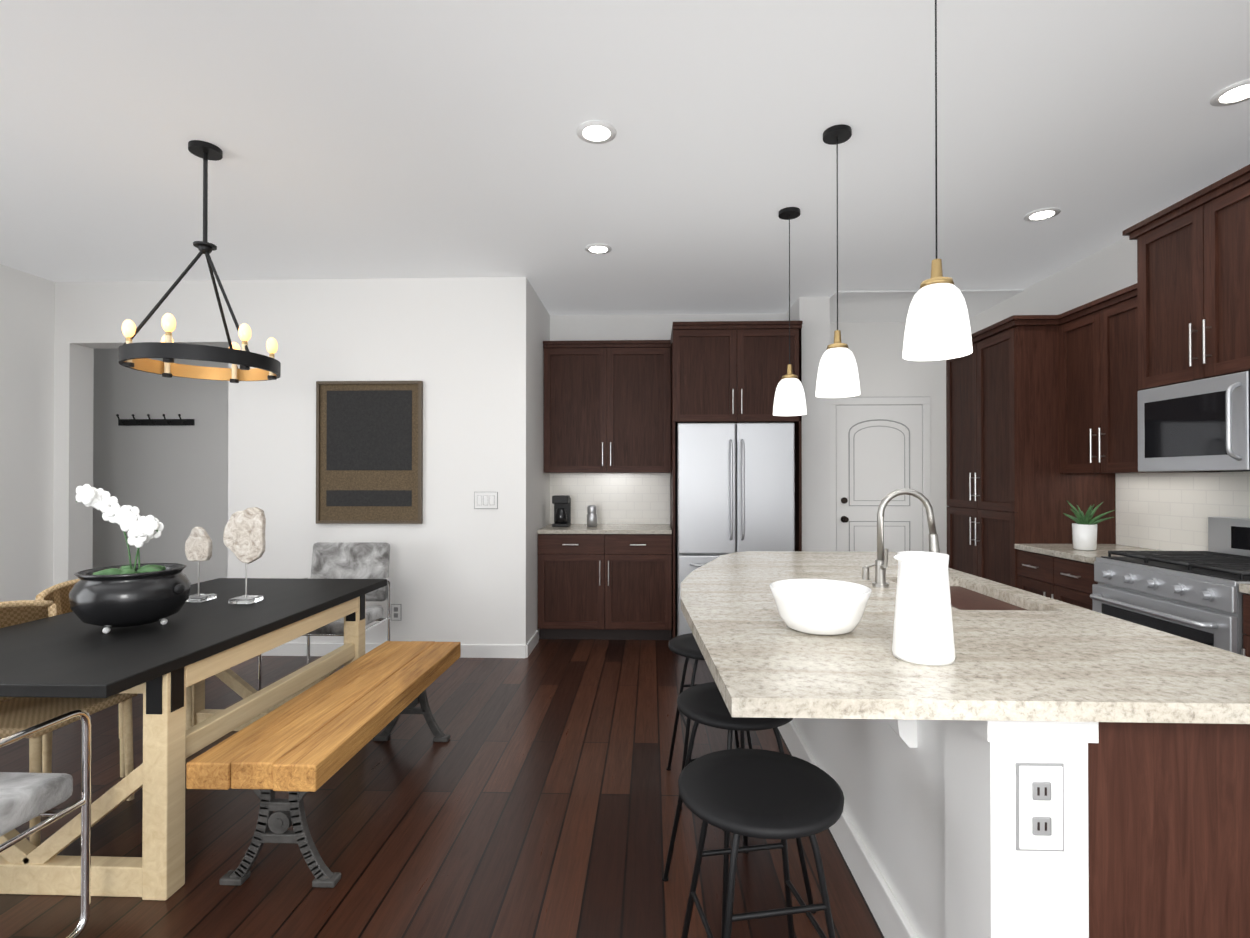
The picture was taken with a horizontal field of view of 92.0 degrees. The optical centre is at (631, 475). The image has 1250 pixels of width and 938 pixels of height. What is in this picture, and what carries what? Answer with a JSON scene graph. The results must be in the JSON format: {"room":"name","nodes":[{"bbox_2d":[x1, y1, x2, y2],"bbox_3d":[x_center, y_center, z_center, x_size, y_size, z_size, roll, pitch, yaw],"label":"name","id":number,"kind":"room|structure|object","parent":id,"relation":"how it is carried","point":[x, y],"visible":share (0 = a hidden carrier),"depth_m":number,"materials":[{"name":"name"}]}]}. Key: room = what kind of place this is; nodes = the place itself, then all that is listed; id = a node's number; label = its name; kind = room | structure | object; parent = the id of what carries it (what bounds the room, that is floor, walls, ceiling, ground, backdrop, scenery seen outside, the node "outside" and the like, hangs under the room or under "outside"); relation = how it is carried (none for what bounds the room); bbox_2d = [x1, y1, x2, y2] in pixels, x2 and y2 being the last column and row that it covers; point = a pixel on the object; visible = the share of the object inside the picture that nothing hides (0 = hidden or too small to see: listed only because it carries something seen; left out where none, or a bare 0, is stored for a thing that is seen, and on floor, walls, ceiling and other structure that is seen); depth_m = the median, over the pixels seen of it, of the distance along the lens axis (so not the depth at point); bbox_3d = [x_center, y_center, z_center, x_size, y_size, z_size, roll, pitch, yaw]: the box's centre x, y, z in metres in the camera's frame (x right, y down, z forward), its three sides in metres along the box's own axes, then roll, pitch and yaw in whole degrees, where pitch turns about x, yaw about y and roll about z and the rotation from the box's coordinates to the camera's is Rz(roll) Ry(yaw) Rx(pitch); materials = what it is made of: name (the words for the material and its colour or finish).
{"room":"kitchen","nodes":[
{"label":"kitchen","id":0,"kind":"room"},
{"bbox_2d":[0,264,63,601],"bbox_3d":[-4.653,-0.084,1.175,0.200,2.850,7.330,0,0,2],"label":"wall","id":1,"kind":"structure","parent":0,"point":[31,306],"depth_m":4.46,"materials":[{"name":"white paint"}]},
{"bbox_2d":[64,277,531,644],"bbox_3d":[-2.551,-0.063,4.673,3.530,2.850,0.200,0,0,2],"label":"wall","id":2,"kind":"structure","parent":0,"point":[468,352],"depth_m":4.57,"materials":[{"name":"white paint"}]},
{"bbox_2d":[116,414,194,425],"bbox_3d":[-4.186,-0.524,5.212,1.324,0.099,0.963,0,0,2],"label":"coat hooks","id":3,"kind":"object","parent":2,"relation":"attached to","point":[154,422],"visible":1,"depth_m":5.39,"materials":[{"name":"black metal"}]},
{"bbox_2d":[316,381,422,523],"bbox_3d":[-1.970,-0.174,4.535,0.800,1.070,0.035,0,0,2],"label":"picture","id":4,"kind":"object","parent":2,"relation":"attached to","point":[369,452],"visible":0.92,"depth_m":4.53,"materials":[{"name":"brown"}]},
{"bbox_2d":[262,643,528,657],"bbox_3d":[-1.930,1.314,4.537,2.308,0.095,0.014,0,0,2],"label":"baseboard","id":5,"kind":"structure","parent":2,"relation":"attached to","point":[467,650],"depth_m":4.52,"materials":[{"name":"white"}]},
{"bbox_2d":[391,604,400,620],"bbox_3d":[-1.770,1.029,4.535,0.078,0.123,0.009,0,0,2],"label":"electrical outlet plate","id":6,"kind":"object","parent":2,"relation":"attached to","point":[396,612],"visible":1,"depth_m":4.53,"materials":[{"name":"grey plastic"}]},
{"bbox_2d":[474,492,497,508],"bbox_3d":[-1.090,0.186,4.516,0.178,0.128,0.012,0,0,2],"label":"switch plate","id":7,"kind":"object","parent":2,"relation":"attached to","point":[485,500],"visible":1,"depth_m":4.51,"materials":[{"name":"grey plastic"}]},
{"bbox_2d":[0,629,883,937],"bbox_3d":[-1.183,1.394,1.687,9.100,0.100,9.200,0,0,2],"label":"floor","id":8,"kind":"structure","parent":0,"point":[536,795],"depth_m":2.28,"materials":[{"name":"brown wood"}]},
{"bbox_2d":[0,710,91,937],"bbox_3d":[-1.902,0.894,1.501,0.582,0.897,0.607,0,0,2],"label":"chair","id":9,"kind":"object","parent":8,"relation":"on","point":[25,797],"visible":1,"depth_m":1.72,"materials":[{"name":"silver metal"}]},
{"bbox_2d":[0,600,137,846],"bbox_3d":[-2.300,0.923,2.327,0.454,0.849,0.467,0,0,2],"label":"cane chair","id":10,"kind":"object","parent":8,"relation":"on","point":[17,714],"visible":0.56,"depth_m":2.37,"materials":[{"name":"beige wicker"}]},
{"bbox_2d":[35,579,192,776],"bbox_3d":[-2.481,0.927,2.913,0.454,0.849,0.467,0,0,2],"label":"cane chair","id":11,"kind":"object","parent":8,"relation":"on","point":[58,594],"visible":0.17,"depth_m":2.83,"materials":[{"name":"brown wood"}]},
{"bbox_2d":[0,578,386,899],"bbox_3d":[-1.929,0.969,2.590,0.990,0.760,1.790,0,0,2],"label":"dining table","id":12,"kind":"object","parent":8,"relation":"on","point":[159,666],"visible":0.73,"depth_m":1.99,"materials":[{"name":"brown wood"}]},
{"bbox_2d":[69,540,190,633],"bbox_3d":[-1.932,0.414,2.338,0.363,0.305,0.363,0,0,-43],"label":"bowl","id":13,"kind":"object","parent":12,"relation":"on","point":[131,594],"depth_m":2.23,"materials":[{"name":"black ceramic"}]},
{"bbox_2d":[76,492,163,539],"bbox_3d":[-1.975,0.182,2.331,0.327,0.196,0.050,0,0,5],"label":"orchid flowers","id":14,"kind":"object","parent":13,"relation":"in","point":[138,527],"depth_m":2.31,"materials":[{"name":"white plant"}]},
{"bbox_2d":[185,527,215,601],"bbox_3d":[-2.046,0.416,2.852,0.119,0.348,0.100,0,0,2],"label":"stone sculpture","id":15,"kind":"object","parent":12,"relation":"on","point":[198,544],"visible":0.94,"depth_m":2.84,"materials":[{"name":"white stone"}]},
{"bbox_2d":[223,507,265,603],"bbox_3d":[-1.806,0.369,2.814,0.191,0.442,0.100,0,0,2],"label":"stone sculpture","id":16,"kind":"object","parent":12,"relation":"on","point":[244,537],"visible":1,"depth_m":2.80,"materials":[{"name":"white stone"}]},
{"bbox_2d":[186,641,460,887],"bbox_3d":[-1.140,1.118,2.539,0.408,0.467,1.402,0,0,2],"label":"bench","id":17,"kind":"object","parent":8,"relation":"on","point":[315,737],"visible":1,"depth_m":2.05,"materials":[{"name":"brown wood"}]},
{"bbox_2d":[257,542,390,690],"bbox_3d":[-1.946,0.908,3.909,0.582,0.897,0.607,0,0,2],"label":"chair","id":18,"kind":"object","parent":8,"relation":"on","point":[350,560],"visible":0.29,"depth_m":4.12,"materials":[{"name":"silver metal"}]},
{"bbox_2d":[537,533,612,639],"bbox_3d":[-0.458,0.923,5.250,0.607,0.884,0.620,0,0,2],"label":"base cabinet","id":19,"kind":"object","parent":8,"relation":"on","point":[575,570],"depth_m":4.95,"materials":[{"name":"brown wood"}]},
{"bbox_2d":[537,525,672,532],"bbox_3d":[-0.211,0.462,5.238,1.101,0.035,0.635,0,0,2],"label":"countertop","id":20,"kind":"structure","parent":19,"relation":"on","point":[572,528],"depth_m":4.96,"materials":[{"name":"beige stone"}]},
{"bbox_2d":[552,495,570,526],"bbox_3d":[-0.614,0.310,5.297,0.140,0.270,0.180,0,0,2],"label":"coffee maker","id":21,"kind":"object","parent":20,"relation":"on","point":[562,510],"visible":1,"depth_m":5.22,"materials":[{"name":"black plastic"}]},
{"bbox_2d":[587,505,596,526],"bbox_3d":[-0.345,0.352,5.268,0.090,0.185,0.089,0,0,2],"label":"coffee grinder","id":22,"kind":"object","parent":20,"relation":"on","point":[591,516],"visible":1,"depth_m":5.23,"materials":[{"name":"silver metal"}]},
{"bbox_2d":[613,533,672,639],"bbox_3d":[0.035,0.923,5.234,0.608,0.884,0.620,0,0,2],"label":"base cabinet","id":23,"kind":"object","parent":8,"relation":"on","point":[642,562],"depth_m":4.93,"materials":[{"name":"brown wood"}]},
{"bbox_2d":[666,633,752,809],"bbox_3d":[0.348,1.039,2.619,0.388,0.624,0.387,0,0,2],"label":"stool","id":24,"kind":"object","parent":8,"relation":"on","point":[686,646],"visible":0.38,"depth_m":2.59,"materials":[{"name":"black metal"}]},
{"bbox_2d":[675,423,794,635],"bbox_3d":[0.840,0.474,5.106,0.920,1.780,0.819,0,0,2],"label":"refrigerator","id":25,"kind":"object","parent":8,"relation":"on","point":[734,487],"visible":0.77,"depth_m":4.77,"materials":[{"name":"silver metal"}]},
{"bbox_2d":[662,682,815,937],"bbox_3d":[0.336,1.035,1.939,0.475,0.624,0.475,0,0,2],"label":"stool","id":26,"kind":"object","parent":8,"relation":"on","point":[704,704],"visible":0.54,"depth_m":1.87,"materials":[{"name":"black metal"}]},
{"bbox_2d":[678,749,843,937],"bbox_3d":[0.298,1.032,1.410,0.415,0.624,0.416,0,0,2],"label":"stool","id":27,"kind":"object","parent":8,"relation":"on","point":[761,794],"visible":1,"depth_m":1.37,"materials":[{"name":"black"}]},
{"bbox_2d":[946,354,969,573],"bbox_3d":[2.799,0.186,4.511,0.630,2.351,0.507,0,0,2],"label":"tall cabinet","id":28,"kind":"object","parent":8,"relation":"on","point":[957,369],"depth_m":4.61,"materials":[{"name":"brown wood"}]},
{"bbox_2d":[778,720,1249,937],"bbox_3d":[0.987,0.905,2.286,0.840,0.885,2.225,0,0,2],"label":"kitchen island","id":29,"kind":"object","parent":8,"relation":"on","point":[1027,764],"depth_m":1.24,"materials":[{"name":"white paint"}]},
{"bbox_2d":[681,552,1180,723],"bbox_3d":[0.612,0.444,2.289,0.870,0.037,2.330,0,0,2],"label":"island countertop","id":30,"kind":"structure","parent":29,"relation":"on","point":[760,666],"depth_m":1.31,"materials":[{"name":"beige stone"}]},
{"bbox_2d":[769,579,871,635],"bbox_3d":[0.516,0.363,1.657,0.268,0.116,0.268,0,0,2],"label":"bowl","id":31,"kind":"object","parent":30,"relation":"on","point":[826,607],"visible":1,"depth_m":1.57,"materials":[{"name":"white ceramic"}]},
{"bbox_2d":[892,551,955,665],"bbox_3d":[0.670,0.300,1.392,0.137,0.239,0.132,0,0,2],"label":"pitcher","id":32,"kind":"object","parent":30,"relation":"on","point":[923,633],"visible":0.98,"depth_m":1.34,"materials":[{"name":"white ceramic"}]},
{"bbox_2d":[829,552,1249,727],"bbox_3d":[1.252,0.444,2.268,0.410,0.037,2.330,0,0,2],"label":"island countertop","id":33,"kind":"structure","parent":29,"relation":"on","point":[1212,684],"depth_m":1.46,"materials":[{"name":"beige stone"}]},
{"bbox_2d":[950,584,1028,607],"bbox_3d":[1.205,0.554,2.214,0.344,0.207,0.664,0,0,2],"label":"sink","id":34,"kind":"object","parent":33,"relation":"in","point":[962,596],"depth_m":2.23,"materials":[{"name":"metal"}]},
{"bbox_2d":[1014,548,1041,594],"bbox_3d":[2.776,0.913,3.654,0.620,0.886,0.412,0,0,2],"label":"base cabinet","id":35,"kind":"object","parent":8,"relation":"on","point":[1027,565],"depth_m":3.75,"materials":[{"name":"brown wood"}]},
{"bbox_2d":[970,316,1115,586],"bbox_3d":[2.786,0.184,4.118,0.630,2.351,0.507,0,0,2],"label":"tall cabinet","id":36,"kind":"object","parent":8,"relation":"on","point":[1041,419],"depth_m":3.88,"materials":[{"name":"brown wood"}]},
{"bbox_2d":[1042,556,1097,610],"bbox_3d":[2.766,0.912,3.357,0.620,0.886,0.412,0,0,2],"label":"base cabinet","id":37,"kind":"object","parent":8,"relation":"on","point":[1067,581],"depth_m":3.39,"materials":[{"name":"brown wood"}]},
{"bbox_2d":[1014,544,1161,563],"bbox_3d":[2.763,0.452,3.509,0.635,0.035,0.710,0,0,2],"label":"countertop","id":38,"kind":"structure","parent":37,"relation":"on","point":[1063,551],"depth_m":3.55,"materials":[{"name":"beige stone"}]},
{"bbox_2d":[1063,500,1115,550],"bbox_3d":[2.661,0.292,3.531,0.238,0.283,0.301,0,0,2],"label":"potted plant","id":39,"kind":"object","parent":38,"relation":"on","point":[1084,532],"visible":1,"depth_m":3.49,"materials":[{"name":"white ceramic"}]},
{"bbox_2d":[1090,516,1249,654],"bbox_3d":[2.692,0.780,2.768,0.726,1.140,0.754,0,0,2],"label":"range","id":40,"kind":"object","parent":8,"relation":"on","point":[1196,596],"visible":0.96,"depth_m":2.75,"materials":[{"name":"silver metal"}]},
{"bbox_2d":[1241,592,1249,656],"bbox_3d":[2.724,0.904,2.098,0.620,0.886,0.567,0,0,2],"label":"base cabinet","id":41,"kind":"object","parent":8,"relation":"on","point":[1245,651],"depth_m":2.38,"materials":[{"name":"brown wood"}]},
{"bbox_2d":[1239,584,1249,595],"bbox_3d":[2.710,0.442,1.875,0.635,0.035,1.020,0,0,2],"label":"countertop","id":42,"kind":"structure","parent":41,"relation":"on","point":[1244,588],"depth_m":2.37,"materials":[{"name":"beige stone"}]},
{"bbox_2d":[532,287,551,635],"bbox_3d":[-0.864,-0.060,5.157,0.210,2.850,0.840,0,0,2],"label":"wall","id":43,"kind":"structure","parent":0,"point":[541,319],"depth_m":4.97,"materials":[{"name":"white paint"}]},
{"bbox_2d":[527,630,538,654],"bbox_3d":[-0.776,1.315,4.731,0.014,0.095,0.430,0,0,2],"label":"baseboard","id":44,"kind":"structure","parent":43,"relation":"attached to","point":[534,639],"depth_m":4.73,"materials":[{"name":"white paint"}]},
{"bbox_2d":[0,0,1249,322],"bbox_3d":[-1.183,-1.550,1.705,9.100,0.112,9.200,0,0,2],"label":"ceiling","id":45,"kind":"structure","parent":0,"point":[386,138],"depth_m":2.70,"materials":[{"name":"white paint"}]},
{"bbox_2d":[118,140,280,382],"bbox_3d":[-1.949,-0.983,2.757,0.600,1.032,0.600,0,0,2],"label":"chandelier","id":46,"kind":"object","parent":45,"relation":"hanging from","point":[136,356],"visible":1,"depth_m":2.71,"materials":[{"name":"black metal"}]},
{"bbox_2d":[576,120,616,143],"bbox_3d":[-0.152,-1.495,2.631,0.176,0.009,0.176,0,0,2],"label":"recessed light","id":47,"kind":"object","parent":45,"relation":"in","point":[596,132],"visible":1,"depth_m":2.62,"materials":[{"name":"white"}]},
{"bbox_2d":[585,243,611,253],"bbox_3d":[-0.218,-1.487,3.964,0.176,0.009,0.176,0,0,2],"label":"recessed light","id":48,"kind":"object","parent":45,"relation":"in","point":[597,248],"visible":1,"depth_m":3.96,"materials":[{"name":"white"}]},
{"bbox_2d":[773,207,806,415],"bbox_3d":[0.894,-0.920,3.413,0.185,1.149,0.185,0,0,2],"label":"pendant light","id":49,"kind":"object","parent":45,"relation":"hanging from","point":[789,399],"visible":1,"depth_m":3.36,"materials":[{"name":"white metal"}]},
{"bbox_2d":[816,124,859,397],"bbox_3d":[0.898,-0.925,2.633,0.185,1.149,0.185,0,0,2],"label":"pendant light","id":50,"kind":"object","parent":45,"relation":"hanging from","point":[837,376],"visible":1,"depth_m":2.58,"materials":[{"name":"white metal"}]},
{"bbox_2d":[902,0,972,360],"bbox_3d":[0.900,-0.930,1.782,0.185,1.149,0.185,0,0,2],"label":"pendant light","id":51,"kind":"object","parent":45,"relation":"hanging from","point":[937,327],"visible":1,"depth_m":1.73,"materials":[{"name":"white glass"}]},
{"bbox_2d":[1024,207,1060,221],"bbox_3d":[2.346,-1.490,3.449,0.176,0.009,0.176,0,0,2],"label":"recessed light","id":52,"kind":"object","parent":45,"relation":"in","point":[1042,214],"visible":1,"depth_m":3.45,"materials":[{"name":"white"}]},
{"bbox_2d":[1210,79,1249,106],"bbox_3d":[2.380,-1.496,2.357,0.176,0.009,0.176,0,0,2],"label":"recessed light","id":53,"kind":"object","parent":45,"relation":"in","point":[1236,93],"visible":1,"depth_m":2.37,"materials":[{"name":"white"}]},
{"bbox_2d":[552,313,783,524],"bbox_3d":[-2.066,-0.057,5.727,7.070,2.850,0.200,0,0,2],"label":"wall","id":54,"kind":"structure","parent":0,"point":[564,327],"depth_m":5.57,"materials":[{"name":"white paint"}]},
{"bbox_2d":[543,341,616,472],"bbox_3d":[-0.454,-0.579,5.394,0.607,1.111,0.350,0,0,2],"label":"upper cabinet","id":55,"kind":"object","parent":54,"relation":"attached to","point":[580,377],"depth_m":5.23,"materials":[{"name":"brown wood"}]},
{"bbox_2d":[550,473,669,523],"bbox_3d":[-0.202,0.212,5.561,1.105,0.470,0.006,0,0,2],"label":"backsplash","id":56,"kind":"structure","parent":54,"relation":"attached to","point":[619,498],"depth_m":5.56,"materials":[{"name":"tile"}]},
{"bbox_2d":[617,341,672,472],"bbox_3d":[0.040,-0.579,5.378,0.608,1.111,0.350,0,0,2],"label":"upper cabinet","id":57,"kind":"object","parent":54,"relation":"attached to","point":[619,406],"depth_m":5.21,"materials":[{"name":"brown wood"}]},
{"bbox_2d":[669,321,744,428],"bbox_3d":[0.634,-0.825,5.215,0.576,0.780,0.640,0,0,2],"label":"upper cabinet","id":58,"kind":"object","parent":54,"relation":"attached to","point":[707,362],"depth_m":4.90,"materials":[{"name":"brown wood"}]},
{"bbox_2d":[784,297,831,550],"bbox_3d":[1.530,-0.060,5.253,0.250,2.850,0.490,0,0,2],"label":"wall","id":59,"kind":"structure","parent":0,"point":[816,331],"depth_m":5.01,"materials":[{"name":"white paint"}]},
{"bbox_2d":[745,321,802,424],"bbox_3d":[1.095,-0.825,5.200,0.576,0.780,0.640,0,0,2],"label":"upper cabinet","id":60,"kind":"object","parent":59,"relation":"attached to","point":[766,342],"depth_m":4.89,"materials":[{"name":"brown wood"}]},
{"bbox_2d":[832,322,946,553],"bbox_3d":[2.282,-0.056,5.879,1.710,2.850,0.210,0,0,2],"label":"wall","id":61,"kind":"structure","parent":0,"point":[876,347],"depth_m":5.78,"materials":[{"name":"white paint"}]},
{"bbox_2d":[830,397,930,551],"bbox_3d":[2.367,0.307,5.730,0.974,2.122,0.094,0,0,2],"label":"door","id":62,"kind":"structure","parent":61,"relation":"attached to","point":[880,448],"depth_m":5.76,"materials":[{"name":"grey"}]},
{"bbox_2d":[969,236,1162,550],"bbox_3d":[3.124,-0.082,1.554,0.200,2.850,9.200,0,0,2],"label":"wall","id":63,"kind":"structure","parent":0,"point":[1113,268],"depth_m":4.23,"materials":[{"name":"white paint"}]},
{"bbox_2d":[1058,304,1089,475],"bbox_3d":[2.911,-0.505,3.659,0.350,0.980,0.412,0,0,2],"label":"upper cabinet","id":64,"kind":"object","parent":63,"relation":"attached to","point":[1073,328],"depth_m":3.75,"materials":[{"name":"brown wood"}]},
{"bbox_2d":[1090,292,1194,475],"bbox_3d":[2.901,-0.506,3.361,0.350,0.980,0.412,0,0,2],"label":"upper cabinet","id":65,"kind":"object","parent":63,"relation":"attached to","point":[1113,398],"depth_m":3.43,"materials":[{"name":"brown wood"}]},
{"bbox_2d":[1130,204,1185,391],"bbox_3d":[2.852,-0.864,2.935,0.420,0.829,0.437,0,0,2],"label":"upper cabinet","id":66,"kind":"object","parent":63,"relation":"attached to","point":[1158,294],"depth_m":3.02,"materials":[{"name":"brown wood"}]},
{"bbox_2d":[1116,471,1249,550],"bbox_3d":[3.056,-0.010,2.606,0.006,0.880,2.500,0,0,2],"label":"backsplash","id":67,"kind":"structure","parent":63,"relation":"attached to","point":[1167,511],"depth_m":3.42,"materials":[{"name":"tile"}]},
{"bbox_2d":[1186,172,1249,381],"bbox_3d":[2.841,-0.865,2.612,0.420,0.829,0.437,0,0,2],"label":"upper cabinet","id":68,"kind":"object","parent":63,"relation":"attached to","point":[1218,220],"depth_m":2.71,"materials":[{"name":"brown wood"}]},
{"bbox_2d":[1138,371,1249,471],"bbox_3d":[2.816,-0.233,2.771,0.478,0.423,0.754,0,0,2],"label":"microwave","id":69,"kind":"object","parent":68,"relation":"attached to","point":[1202,425],"visible":1,"depth_m":2.81,"materials":[{"name":"silver metal"}]}
]}

